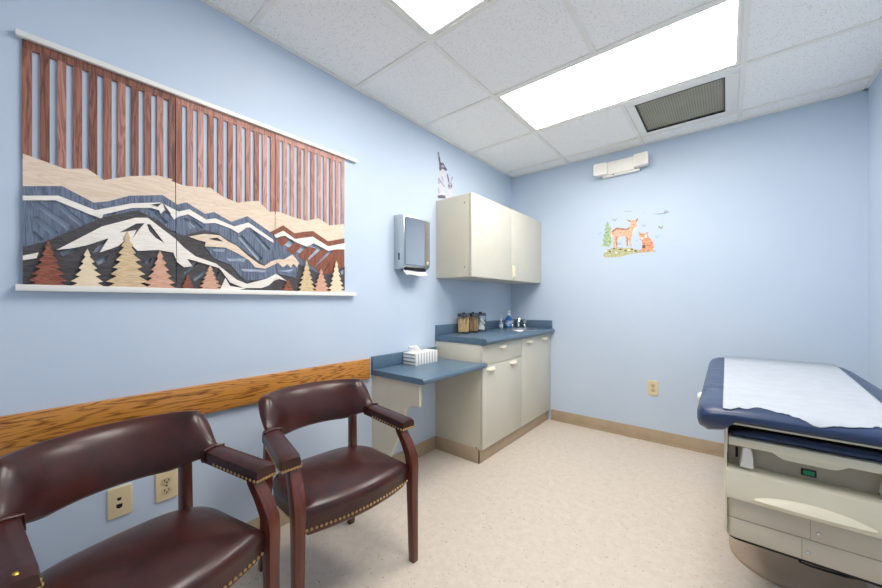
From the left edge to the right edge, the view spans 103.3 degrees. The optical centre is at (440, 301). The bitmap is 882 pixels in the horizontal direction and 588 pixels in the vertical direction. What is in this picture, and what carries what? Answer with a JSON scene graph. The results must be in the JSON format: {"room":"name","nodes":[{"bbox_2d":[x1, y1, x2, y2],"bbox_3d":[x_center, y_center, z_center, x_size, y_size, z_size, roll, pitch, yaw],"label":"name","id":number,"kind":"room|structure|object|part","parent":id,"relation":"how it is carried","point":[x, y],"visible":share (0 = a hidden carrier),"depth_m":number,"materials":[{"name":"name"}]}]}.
{"room":"examination room","nodes":[
{"label":"examination room","id":0,"kind":"room"},
{"bbox_2d":[0,0,510,572],"bbox_3d":[-0.619,-0.142,2.097,0.100,2.571,4.360,0,0,39],"label":"wall","id":1,"kind":"structure","parent":0,"point":[58,349],"depth_m":1.54,"materials":[{"name":"painted drywall"}]},
{"bbox_2d":[107,483,131,519],"bbox_3d":[-1.199,0.746,1.303,0.009,0.112,0.070,0,0,39],"label":"phone jack","id":2,"kind":"object","parent":1,"relation":"attached to","point":[119,499],"visible":1,"depth_m":1.30,"materials":[{"name":"beige plastic"}]},
{"bbox_2d":[155,469,176,502],"bbox_3d":[-1.111,0.743,1.411,0.009,0.119,0.072,0,0,39],"label":"power outlet","id":3,"kind":"object","parent":1,"relation":"attached to","point":[166,482],"visible":0.95,"depth_m":1.41,"materials":[{"name":"beige plastic"}]},
{"bbox_2d":[161,486,171,494],"bbox_3d":[-1.108,0.762,1.410,0.003,0.029,0.034,0,0,39],"label":"socket","id":4,"kind":"object","parent":3,"relation":"attached to","point":[165,490],"depth_m":1.41,"materials":[{"name":"beige plastic"}]},
{"bbox_2d":[161,477,171,484],"bbox_3d":[-1.108,0.723,1.410,0.003,0.029,0.034,0,0,39],"label":"socket","id":5,"kind":"object","parent":3,"relation":"attached to","point":[164,480],"depth_m":1.41,"materials":[{"name":"beige plastic"}]},
{"bbox_2d":[0,358,369,456],"bbox_3d":[-1.171,0.420,1.327,0.022,0.126,2.268,0,0,39],"label":"trim","id":6,"kind":"structure","parent":1,"relation":"attached to","point":[18,431],"depth_m":1.38,"materials":[{"name":"brown wood"}]},
{"bbox_2d":[15,28,356,295],"bbox_3d":[-0.931,-0.450,1.613,0.029,0.830,1.316,0,0,39],"label":"wall art","id":7,"kind":"object","parent":1,"relation":"attached to","point":[133,235],"visible":1,"depth_m":1.39,"materials":[{"name":"multicoloured"}]},
{"bbox_3d":[-1.220,-0.639,1.277,0.006,0.418,0.402,0,0,39],"label":"slat panel","id":8,"kind":"part","parent":7,"relation":"part of","materials":[{"name":"brown wood"}]},
{"bbox_3d":[-0.935,-0.045,1.609,0.029,0.021,1.304,0,0,39],"label":"hanging rail","id":9,"kind":"part","parent":7,"relation":"part of","materials":[{"name":"white wood"}]},
{"bbox_3d":[-0.934,-0.855,1.616,0.021,0.019,1.316,0,0,39],"label":"hanging rail","id":10,"kind":"part","parent":7,"relation":"part of","materials":[{"name":"white"}]},
{"bbox_3d":[-0.962,-0.642,1.592,0.006,0.414,0.406,0,0,39],"label":"slat panel","id":11,"kind":"part","parent":7,"relation":"part of","materials":[{"name":"brown wood"}]},
{"bbox_3d":[-0.703,-0.636,1.908,0.006,0.425,0.406,0,0,39],"label":"slat panel","id":12,"kind":"part","parent":7,"relation":"part of","materials":[{"name":"brown wood"}]},
{"bbox_2d":[247,436,434,528],"bbox_3d":[-0.971,1.093,1.584,0.007,0.100,2.920,0,0,39],"label":"baseboard","id":13,"kind":"structure","parent":1,"relation":"attached to","point":[428,445],"depth_m":2.44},
{"bbox_2d":[371,347,435,369],"bbox_3d":[-0.241,0.390,2.463,0.019,0.083,0.630,0,0,39],"label":"backsplash","id":14,"kind":"structure","parent":1,"relation":"attached to","point":[392,359],"depth_m":2.31,"materials":[{"name":"blue laminate"}]},
{"bbox_2d":[394,214,429,275],"bbox_3d":[-0.198,-0.385,2.447,0.107,0.414,0.263,0,0,39],"label":"dispenser","id":15,"kind":"object","parent":1,"relation":"attached to","point":[411,234],"visible":1,"depth_m":2.38,"materials":[{"name":"silver metal"}]},
{"bbox_2d":[403,268,426,275],"bbox_3d":[-0.180,-0.206,2.432,0.045,0.057,0.209,0,0,39],"label":"paper towel","id":16,"kind":"object","parent":15,"relation":"hanging from","point":[413,271],"depth_m":2.43,"materials":[{"name":"white paper"}]},
{"bbox_3d":[-0.161,-0.411,2.421,0.008,0.324,0.251,0,0,39],"label":"door","id":17,"kind":"part","parent":15,"relation":"part of","materials":[{"name":"silver metal"}]},
{"bbox_2d":[371,347,487,456],"bbox_3d":[-0.059,0.691,2.341,0.456,0.685,0.670,0,0,39],"label":"desk","id":18,"kind":"object","parent":1,"relation":"attached to","point":[396,386],"visible":0.77,"depth_m":2.16,"materials":[{"name":"blue laminate"}]},
{"bbox_2d":[403,345,437,365],"bbox_3d":[-0.147,0.365,2.462,0.112,0.133,0.258,0,0,39],"label":"tissue box","id":19,"kind":"object","parent":18,"relation":"on","point":[415,356],"visible":1,"depth_m":2.40,"materials":[{"name":"white cardboard"}]},
{"bbox_2d":[437,152,453,197],"bbox_3d":[0.043,-0.998,2.824,0.002,0.367,0.224,0,0,39],"label":"wall decal","id":20,"kind":"object","parent":1,"relation":"attached to","point":[441,184],"visible":0.99,"depth_m":2.80},
{"bbox_2d":[437,192,540,283],"bbox_3d":[0.487,-0.489,3.086,0.356,0.612,1.223,0,0,39],"label":"upper cabinet","id":21,"kind":"object","parent":1,"relation":"attached to","point":[480,239],"visible":1,"depth_m":2.71,"materials":[{"name":"beige laminate"}]},
{"bbox_3d":[0.406,-0.489,2.759,0.019,0.612,0.608,0,0,39],"label":"door","id":22,"kind":"part","parent":21,"relation":"part of","materials":[{"name":"beige laminate"}]},
{"bbox_3d":[0.628,-0.259,2.997,0.025,0.108,0.024,0,0,39],"label":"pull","id":23,"kind":"part","parent":21,"relation":"part of","materials":[{"name":"beige plastic"}]},
{"bbox_3d":[0.793,-0.489,3.232,0.019,0.612,0.608,0,0,39],"label":"door","id":24,"kind":"part","parent":21,"relation":"part of","materials":[{"name":"beige laminate"}]},
{"bbox_2d":[435,319,551,334],"bbox_3d":[0.519,0.220,3.053,0.447,0.078,1.237,0,0,39],"label":"backsplash","id":25,"kind":"structure","parent":1,"relation":"attached to","point":[445,328],"depth_m":3.38,"materials":[{"name":"blue laminate"}]},
{"bbox_2d":[210,0,881,175],"bbox_3d":[0.358,-1.315,1.296,2.428,0.015,4.160,0,0,39],"label":"ceiling","id":26,"kind":"structure","parent":0,"point":[510,43],"depth_m":1.83,"materials":[{"name":"tile"}]},
{"bbox_2d":[388,0,489,37],"bbox_3d":[0.224,-1.351,1.124,1.195,0.094,0.585,0,0,39],"label":"ceiling light","id":27,"kind":"object","parent":26,"relation":"attached to","point":[431,17],"visible":1,"depth_m":1.57,"materials":[{"name":"white plastic"}]},
{"bbox_2d":[200,0,881,177],"bbox_3d":[0.358,-1.305,1.296,2.428,0.008,4.160,0,0,39],"label":"ceiling grid","id":28,"kind":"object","parent":26,"relation":"attached to","point":[269,4],"depth_m":1.96,"materials":[{"name":"white metal"}]},
{"bbox_2d":[497,0,743,130],"bbox_3d":[0.997,-1.351,2.068,1.195,0.094,0.585,0,0,39],"label":"ceiling light","id":29,"kind":"object","parent":26,"relation":"attached to","point":[706,41],"visible":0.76,"depth_m":1.96,"materials":[{"name":"white plastic"}]},
{"bbox_2d":[624,67,739,136],"bbox_3d":[1.619,-1.349,2.346,0.585,0.098,0.585,0,0,39],"label":"ceiling vent","id":30,"kind":"object","parent":26,"relation":"in","point":[717,95],"visible":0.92,"depth_m":2.31,"materials":[{"name":"white metal"}]},
{"bbox_2d":[635,77,724,132],"bbox_3d":[1.614,-1.306,2.351,0.466,0.011,0.472,0,0,39],"label":"grille","id":31,"kind":"object","parent":30,"relation":"attached to","point":[706,99],"depth_m":2.34,"materials":[{"name":"grey metal"}]},
{"bbox_2d":[230,419,880,587],"bbox_3d":[0.358,1.193,1.296,2.628,0.100,4.360,0,0,39],"label":"floor","id":32,"kind":"structure","parent":0,"point":[562,505],"depth_m":1.77,"materials":[{"name":"tile"}]},
{"bbox_2d":[0,410,279,587],"bbox_3d":[-0.863,0.767,0.988,0.528,0.752,0.608,0,0,28],"label":"chair","id":33,"kind":"object","parent":32,"relation":"on","point":[188,546],"visible":1,"depth_m":1.00,"materials":[{"name":"leather"}]},
{"bbox_3d":[-0.921,0.537,0.735,0.268,0.072,0.074,0,0,33],"label":"armrest","id":34,"kind":"part","parent":33,"relation":"part of","materials":[{"name":"leather"}]},
{"bbox_3d":[-1.000,0.484,1.061,0.217,0.185,0.517,0,0,28],"label":"backrest","id":35,"kind":"part","parent":33,"relation":"part of","materials":[{"name":"leather"}]},
{"bbox_3d":[-0.815,0.737,0.963,0.417,0.108,0.476,0,0,28],"label":"seat","id":36,"kind":"part","parent":33,"relation":"part of","materials":[{"name":"leather"}]},
{"bbox_3d":[-0.926,0.843,1.258,0.067,0.600,0.044,0,0,28],"label":"leg","id":37,"kind":"part","parent":33,"relation":"part of","materials":[{"name":"brown wood"}]},
{"bbox_3d":[-0.686,0.537,1.179,0.268,0.072,0.074,0,0,22],"label":"armrest","id":38,"kind":"part","parent":33,"relation":"part of","materials":[{"name":"leather"}]},
{"bbox_3d":[-0.815,0.803,0.963,0.385,0.025,0.439,0,0,28],"label":"seat frame","id":39,"kind":"part","parent":33,"relation":"part of","materials":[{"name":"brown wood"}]},
{"bbox_3d":[-0.573,0.848,1.120,0.112,0.590,0.050,0,0,28],"label":"leg","id":40,"kind":"part","parent":33,"relation":"part of","materials":[{"name":"brown wood"}]},
{"bbox_2d":[258,379,417,587],"bbox_3d":[-0.470,0.767,1.513,0.528,0.752,0.608,0,0,43],"label":"chair","id":41,"kind":"object","parent":32,"relation":"on","point":[322,491],"visible":0.99,"depth_m":1.45,"materials":[{"name":"leather"}]},
{"bbox_3d":[-0.746,0.843,1.486,0.067,0.600,0.044,0,0,43],"label":"leg","id":42,"kind":"part","parent":41,"relation":"part of","materials":[{"name":"brown wood"}]},
{"bbox_3d":[-0.594,0.537,1.285,0.074,0.072,0.268,0,0,-41],"label":"armrest","id":43,"kind":"part","parent":41,"relation":"part of","materials":[{"name":"leather"}]},
{"bbox_3d":[-0.502,0.848,1.196,0.112,0.590,0.050,0,0,43],"label":"leg","id":44,"kind":"part","parent":41,"relation":"part of","materials":[{"name":"brown wood"}]},
{"bbox_3d":[-0.583,0.484,1.620,0.217,0.185,0.517,0,0,43],"label":"backrest","id":45,"kind":"part","parent":41,"relation":"part of","materials":[{"name":"leather"}]},
{"bbox_3d":[-0.431,0.737,1.476,0.417,0.108,0.476,0,0,43],"label":"seat","id":46,"kind":"part","parent":41,"relation":"part of","materials":[{"name":"leather"}]},
{"bbox_3d":[-0.459,0.843,1.790,0.067,0.600,0.044,0,0,43],"label":"leg","id":47,"kind":"part","parent":41,"relation":"part of","materials":[{"name":"brown wood"}]},
{"bbox_3d":[-0.431,0.803,1.476,0.385,0.025,0.439,0,0,43],"label":"seat frame","id":48,"kind":"part","parent":41,"relation":"part of","materials":[{"name":"brown leather"}]},
{"bbox_3d":[-0.249,0.537,1.650,0.268,0.072,0.074,0,0,38],"label":"armrest","id":49,"kind":"part","parent":41,"relation":"part of","materials":[{"name":"leather"}]},
{"bbox_3d":[-0.156,0.848,1.563,0.112,0.590,0.050,0,0,43],"label":"leg","id":50,"kind":"part","parent":41,"relation":"part of","materials":[{"name":"brown wood"}]},
{"bbox_2d":[435,334,549,463],"bbox_3d":[0.523,0.723,3.049,0.456,0.840,1.238,0,0,39],"label":"base cabinet","id":51,"kind":"object","parent":32,"relation":"on","point":[479,413],"visible":0.94,"depth_m":2.65,"materials":[{"name":"beige laminate"}]},
{"bbox_3d":[0.372,0.489,2.526,0.027,0.029,0.116,0,0,39],"label":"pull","id":52,"kind":"part","parent":51,"relation":"part of","materials":[{"name":"beige plastic"}]},
{"bbox_2d":[435,319,554,344],"bbox_3d":[0.528,0.242,3.045,0.472,0.121,1.237,0,0,39],"label":"countertop","id":53,"kind":"structure","parent":51,"relation":"on","point":[493,334],"depth_m":2.81,"materials":[{"name":"blue laminate"}]},
{"bbox_2d":[457,312,469,333],"bbox_3d":[0.186,0.172,2.862,0.104,0.172,0.104,0,0,39],"label":"glass jar","id":54,"kind":"object","parent":53,"relation":"on","point":[463,319],"visible":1,"depth_m":2.82,"materials":[{"name":"brown"}]},
{"bbox_3d":[0.186,0.104,2.862,0.104,0.036,0.104,0,0,39],"label":"lid","id":55,"kind":"part","parent":54,"relation":"part of","materials":[{"name":"grey metal"}]},
{"bbox_2d":[469,312,478,332],"bbox_3d":[0.270,0.172,2.965,0.104,0.172,0.104,0,0,39],"label":"glass jar","id":56,"kind":"object","parent":53,"relation":"on","point":[474,317],"visible":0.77,"depth_m":2.92,"materials":[{"name":"brown"}]},
{"bbox_3d":[0.270,0.104,2.965,0.104,0.036,0.104,0,0,39],"label":"lid","id":57,"kind":"part","parent":56,"relation":"part of","materials":[{"name":"grey metal"}]},
{"bbox_2d":[479,312,485,331],"bbox_3d":[0.343,0.172,3.054,0.104,0.172,0.104,0,0,39],"label":"glass jar","id":58,"kind":"object","parent":53,"relation":"on","point":[482,316],"visible":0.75,"depth_m":3.00,"materials":[{"name":"white"}]},
{"bbox_2d":[499,316,502,328],"bbox_3d":[0.579,0.195,3.329,0.039,0.127,0.056,0,0,-29],"label":"soap bottle","id":59,"kind":"object","parent":53,"relation":"on","point":[500,322],"visible":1,"depth_m":3.32,"materials":[{"name":"blue"}]},
{"bbox_2d":[505,310,511,327],"bbox_3d":[0.664,0.170,3.418,0.067,0.177,0.067,0,0,39],"label":"soap bottle","id":60,"kind":"object","parent":53,"relation":"on","point":[508,321],"visible":0.98,"depth_m":3.39,"materials":[{"name":"blue plastic"}]},
{"bbox_2d":[512,317,526,327],"bbox_3d":[0.763,0.204,3.500,0.168,0.109,0.137,0,0,39],"label":"faucet","id":61,"kind":"object","parent":53,"relation":"on","point":[524,322],"visible":0.89,"depth_m":3.49,"materials":[{"name":"silver metal"}]},
{"bbox_3d":[0.837,0.221,3.496,0.048,0.076,0.048,0,0,39],"label":"handle","id":62,"kind":"part","parent":61,"relation":"part of","materials":[{"name":"silver metal"}]},
{"bbox_2d":[503,328,536,330],"bbox_3d":[0.743,0.314,3.270,0.294,0.120,0.374,0,0,39],"label":"sink","id":63,"kind":"object","parent":53,"relation":"in","point":[509,329],"visible":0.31,"depth_m":3.36,"materials":[{"name":"silver metal"}]},
{"bbox_3d":[0.476,0.381,2.689,0.019,0.144,0.604,0,0,39],"label":"drawer","id":64,"kind":"part","parent":51,"relation":"part of","materials":[{"name":"beige laminate"}]},
{"bbox_3d":[0.476,0.750,2.689,0.019,0.587,0.604,0,0,39],"label":"door","id":65,"kind":"part","parent":51,"relation":"part of","materials":[{"name":"beige laminate"}]},
{"bbox_3d":[0.861,0.676,3.159,0.019,0.734,0.605,0,0,39],"label":"door","id":66,"kind":"part","parent":51,"relation":"part of","materials":[{"name":"beige laminate"}]},
{"bbox_2d":[697,357,881,587],"bbox_3d":[1.604,0.749,1.624,0.633,0.788,1.413,0,0,39],"label":"exam table","id":67,"kind":"object","parent":32,"relation":"on","point":[803,500],"visible":0.78,"depth_m":1.16,"materials":[{"name":"beige"}]},
{"bbox_2d":[697,389,881,446],"bbox_3d":[1.268,0.421,1.201,0.616,0.108,0.334,0,0,39],"label":"seat cushion","id":68,"kind":"object","parent":67,"relation":"on","point":[761,426],"depth_m":1.17,"materials":[{"name":"blue plastic"}]},
{"bbox_2d":[701,357,881,402],"bbox_3d":[1.718,0.415,1.749,0.616,0.120,1.075,0,0,39],"label":"cushion","id":69,"kind":"object","parent":67,"relation":"on","point":[714,379],"depth_m":1.66,"materials":[{"name":"blue plastic"}]},
{"bbox_2d":[723,356,881,427],"bbox_3d":[1.612,0.371,1.602,0.486,0.033,1.388,0,0,39],"label":"paper","id":70,"kind":"object","parent":67,"relation":"on","point":[822,395],"visible":1,"depth_m":1.40,"materials":[{"name":"white paper"}]},
{"bbox_3d":[1.217,0.649,1.138,0.444,0.107,0.076,0,0,39],"label":"drawer","id":71,"kind":"part","parent":67,"relation":"part of","materials":[{"name":"beige plastic"}]},
{"bbox_3d":[1.345,0.808,1.331,0.402,0.070,0.500,0,0,39],"label":"skirt panel","id":72,"kind":"part","parent":67,"relation":"part of","materials":[{"name":"beige plastic"}]},
{"bbox_3d":[1.344,0.737,1.329,0.402,0.067,0.500,0,0,39],"label":"panel","id":73,"kind":"part","parent":67,"relation":"part of","materials":[{"name":"beige plastic"}]},
{"bbox_3d":[1.252,0.553,1.181,0.432,0.086,0.045,0,0,39],"label":"control panel","id":74,"kind":"part","parent":67,"relation":"part of","materials":[{"name":"beige plastic"}]},
{"bbox_2d":[729,534,881,587],"bbox_3d":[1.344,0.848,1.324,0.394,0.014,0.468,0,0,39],"label":"base","id":75,"kind":"object","parent":67,"relation":"on","point":[840,571],"depth_m":1.13,"materials":[{"name":"beige plastic"}]},
{"bbox_3d":[1.231,0.573,1.168,0.036,0.022,0.005,0,0,39],"label":"display frame","id":76,"kind":"part","parent":67,"relation":"part of","materials":[{"name":"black plastic"}]},
{"bbox_3d":[1.178,0.669,1.108,0.270,0.036,0.027,0,0,39],"label":"handle","id":77,"kind":"part","parent":67,"relation":"part of","materials":[{"name":"beige plastic"}]},
{"bbox_3d":[1.277,0.836,1.119,0.211,0.075,0.036,0,0,39],"label":"power cord","id":78,"kind":"part","parent":67,"relation":"part of","materials":[{"name":"black plastic"}]},
{"bbox_2d":[511,90,867,443],"bbox_3d":[1.708,-0.142,2.944,2.428,2.571,0.100,0,0,39],"label":"wall","id":79,"kind":"structure","parent":0,"point":[761,247],"depth_m":2.65,"materials":[{"name":"paint"}]},
{"bbox_2d":[593,151,648,178],"bbox_3d":[1.528,-1.152,2.966,0.420,0.126,0.095,0,0,39],"label":"emergency light","id":80,"kind":"object","parent":79,"relation":"attached to","point":[628,165],"visible":1,"depth_m":2.96,"materials":[{"name":"white plastic"}]},
{"bbox_3d":[1.541,-1.099,2.990,0.290,0.020,0.040,0,0,39],"label":"plate","id":81,"kind":"part","parent":80,"relation":"part of","materials":[{"name":"white plastic"}]},
{"bbox_2d":[598,210,669,256],"bbox_3d":[1.615,-0.583,2.953,0.542,0.389,0.004,0,0,39],"label":"wall decal","id":82,"kind":"object","parent":79,"relation":"attached to","point":[647,244],"visible":1,"depth_m":2.98},
{"bbox_2d":[550,409,727,457],"bbox_3d":[1.835,1.093,2.765,1.990,0.100,0.016,0,0,39],"label":"baseboard","id":83,"kind":"structure","parent":79,"relation":"attached to","point":[666,438],"depth_m":2.89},
{"bbox_2d":[648,380,657,395],"bbox_3d":[1.734,0.704,2.853,0.072,0.122,0.009,0,0,39],"label":"power outlet","id":84,"kind":"object","parent":79,"relation":"attached to","point":[652,385],"visible":1,"depth_m":2.85,"materials":[{"name":"beige plastic"}]},
{"bbox_2d":[868,69,881,389],"bbox_3d":[1.336,-0.142,0.495,0.100,2.571,4.360,0,0,39],"label":"wall","id":85,"kind":"structure","parent":0,"point":[875,90],"depth_m":2.04,"materials":[{"name":"paint"}]}
]}

